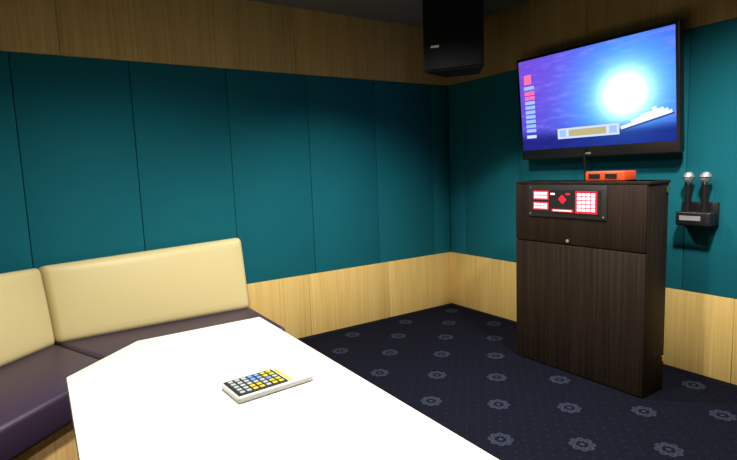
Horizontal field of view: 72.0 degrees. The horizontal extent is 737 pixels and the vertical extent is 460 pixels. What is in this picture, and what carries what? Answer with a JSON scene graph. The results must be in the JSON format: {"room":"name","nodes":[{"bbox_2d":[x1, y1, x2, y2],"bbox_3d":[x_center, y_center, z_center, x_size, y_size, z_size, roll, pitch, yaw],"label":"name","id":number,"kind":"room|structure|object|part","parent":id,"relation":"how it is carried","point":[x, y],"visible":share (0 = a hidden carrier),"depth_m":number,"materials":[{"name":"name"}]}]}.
{"room":"karaoke room","nodes":[
{"label":"karaoke room","id":0,"kind":"room"},
{"bbox_2d":[0,0,451,338],"bbox_3d":[-1.139,-0.362,3.868,5.150,2.700,0.156,-6,8,-33],"label":"wall","id":1,"kind":"structure","parent":0,"point":[74,115],"depth_m":3.91,"materials":[{"name":"fabric"}]},
{"bbox_2d":[0,0,59,55],"bbox_3d":[-2.499,-1.290,2.812,1.307,0.510,0.036,-6,8,-33],"label":"wall band","id":2,"kind":"object","parent":1,"relation":"attached to","point":[26,26],"visible":1,"depth_m":3.08,"materials":[{"name":"brown wood"}]},
{"bbox_2d":[55,0,295,73],"bbox_3d":[-1.275,-1.429,3.605,1.617,0.510,0.036,-6,8,-33],"label":"wall band","id":3,"kind":"object","parent":1,"relation":"attached to","point":[249,35],"visible":1,"depth_m":3.57,"materials":[{"name":"brown wood"}]},
{"bbox_2d":[293,7,447,85],"bbox_3d":[0.079,-1.583,4.481,1.617,0.510,0.036,-6,8,-33],"label":"wall band","id":4,"kind":"object","parent":1,"relation":"attached to","point":[326,44],"visible":0.76,"depth_m":4.35,"materials":[{"name":"brown wood"}]},
{"bbox_2d":[298,303,451,340],"bbox_3d":[-1.056,0.972,3.974,4.550,0.022,0.032,-6,8,-33],"label":"baseboard","id":5,"kind":"structure","parent":1,"relation":"attached to","point":[449,304],"depth_m":4.66,"materials":[{"name":"black"}]},
{"bbox_2d":[250,0,529,26],"bbox_3d":[0.219,-1.552,1.561,5.150,0.100,5.600,-6,8,-33],"label":"ceiling","id":6,"kind":"structure","parent":0,"point":[406,12],"depth_m":4.10,"materials":[{"name":"grey"}]},
{"bbox_2d":[422,0,483,77],"bbox_3d":[0.658,-1.474,3.761,0.444,0.600,0.314,1,7,23],"label":"speaker","id":7,"kind":"object","parent":6,"relation":"attached to","point":[453,30],"visible":1,"depth_m":3.63},
{"bbox_2d":[300,305,736,459],"bbox_3d":[0.324,1.227,1.888,5.150,0.100,5.600,-6,8,-33],"label":"floor","id":8,"kind":"structure","parent":0,"point":[462,369],"depth_m":3.06,"materials":[{"name":"blue carpet"}]},
{"bbox_2d":[0,238,284,459],"bbox_3d":[-1.031,0.741,1.895,2.339,0.963,3.372,-6,8,-33],"label":"sofa","id":9,"kind":"object","parent":8,"relation":"on","point":[96,308],"visible":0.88,"depth_m":3.14,"materials":[{"name":"beige leather"}]},
{"bbox_3d":[-2.174,0.517,2.481,1.065,0.565,1.051,-6,8,-33],"label":"backrest","id":10,"kind":"part","parent":9,"relation":"part of","materials":[{"name":"beige leather"}]},
{"bbox_3d":[-1.857,0.851,2.461,1.138,0.175,1.138,-6,8,-33],"label":"seat","id":11,"kind":"part","parent":9,"relation":"part of","materials":[{"name":"purple leather"}]},
{"bbox_3d":[-1.475,0.388,3.463,1.293,0.541,0.219,-6,8,-33],"label":"backrest","id":12,"kind":"part","parent":9,"relation":"part of","materials":[{"name":"beige leather"}]},
{"bbox_3d":[-1.213,0.741,3.191,1.233,0.175,0.641,-6,8,-33],"label":"seat","id":13,"kind":"part","parent":9,"relation":"part of","materials":[{"name":"purple leather"}]},
{"bbox_2d":[66,317,498,459],"bbox_3d":[-0.440,0.907,1.764,0.940,0.620,1.980,-6,8,-33],"label":"table","id":14,"kind":"object","parent":8,"relation":"on","point":[162,397],"visible":1,"depth_m":1.70,"materials":[{"name":"white"}]},
{"bbox_2d":[221,363,312,402],"bbox_3d":[-0.375,0.563,1.889,0.300,0.030,0.165,-7,8,-37],"label":"remote","id":15,"kind":"object","parent":14,"relation":"on","point":[250,387],"visible":1,"depth_m":1.85,"materials":[{"name":"white plastic"}]},
{"bbox_2d":[516,180,670,397],"bbox_3d":[1.427,0.316,3.368,0.253,1.280,0.954,-6,8,-33],"label":"cabinet","id":16,"kind":"object","parent":8,"relation":"on","point":[591,256],"visible":1,"depth_m":3.17,"materials":[{"name":"brown wood"}]},
{"bbox_3d":[1.278,-0.184,3.297,0.008,0.210,0.580,-6,8,-33],"label":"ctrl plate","id":17,"kind":"part","parent":16,"relation":"part of","materials":[{"name":"grey"}]},
{"bbox_3d":[1.348,0.529,3.337,0.018,0.858,0.934,-6,8,-33],"label":"door","id":18,"kind":"part","parent":16,"relation":"part of","materials":[{"name":"brown wood"}]},
{"bbox_2d":[585,170,635,180],"bbox_3d":[1.502,-0.337,3.154,0.133,0.060,0.260,-6,8,-33],"label":"box","id":19,"kind":"object","parent":16,"relation":"on","point":[629,175],"visible":0.94,"depth_m":3.08,"materials":[{"name":"orange plastic"}]},
{"bbox_2d":[448,18,736,384],"bbox_3d":[1.732,-0.202,3.690,0.034,2.166,3.317,-6,8,-33],"label":"wall","id":20,"kind":"structure","parent":0,"point":[710,253],"depth_m":3.34,"materials":[{"name":"fabric"}]},
{"bbox_2d":[448,0,587,85],"bbox_3d":[1.183,-1.602,4.291,0.036,0.510,1.497,-6,8,-33],"label":"wall band","id":21,"kind":"object","parent":20,"relation":"attached to","point":[531,28],"visible":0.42,"depth_m":4.09,"materials":[{"name":"brown wood"}]},
{"bbox_2d":[517,20,684,179],"bbox_3d":[1.608,-0.500,3.647,0.181,1.623,1.220,-6,8,-33],"label":"tv","id":22,"kind":"object","parent":20,"relation":"attached to","point":[622,94],"visible":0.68,"depth_m":3.44,"materials":[{"name":"black plastic"}]},
{"bbox_2d":[587,0,736,42],"bbox_3d":[2.038,-1.481,2.992,0.036,0.510,1.617,-6,8,-33],"label":"wall band","id":23,"kind":"object","parent":20,"relation":"attached to","point":[606,18],"visible":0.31,"depth_m":3.30,"materials":[{"name":"brown wood"}]},
{"bbox_2d":[675,172,719,226],"bbox_3d":[2.020,-0.193,3.118,0.106,0.330,0.210,-6,8,-33],"label":"holder","id":24,"kind":"object","parent":20,"relation":"attached to","point":[704,213],"visible":1,"depth_m":3.08,"materials":[{"name":"black plastic"}]},
{"bbox_3d":[1.988,-0.204,3.153,0.042,0.165,0.042,-6,8,-33],"label":"handle","id":25,"kind":"part","parent":24,"relation":"part of","materials":[{"name":"black plastic"}]},
{"bbox_2d":[683,172,694,181],"bbox_3d":[1.983,-0.326,3.139,0.066,0.069,0.066,-6,8,-33],"label":"grille","id":26,"kind":"object","parent":24,"relation":"attached to","point":[688,176],"depth_m":3.12,"materials":[{"name":"silver metal"}]},
{"bbox_3d":[2.040,-0.197,3.073,0.042,0.165,0.042,-6,8,-33],"label":"handle","id":27,"kind":"part","parent":24,"relation":"part of","materials":[{"name":"black plastic"}]},
{"bbox_2d":[700,172,711,181],"bbox_3d":[2.036,-0.318,3.059,0.066,0.069,0.066,-6,8,-33],"label":"grille","id":28,"kind":"object","parent":24,"relation":"attached to","point":[705,176],"depth_m":3.04,"materials":[{"name":"silver metal"}]},
{"bbox_3d":[2.250,-0.387,3.005,0.120,2.700,5.600,-6,8,-33],"label":"wall","id":29,"kind":"structure","parent":0,"visible":0},
{"bbox_2d":[452,303,736,387],"bbox_3d":[2.234,0.949,3.119,0.032,0.022,5.000,-6,8,-33],"label":"baseboard","id":30,"kind":"structure","parent":29,"relation":"attached to","point":[453,304],"depth_m":3.36,"materials":[{"name":"black"}]}
]}

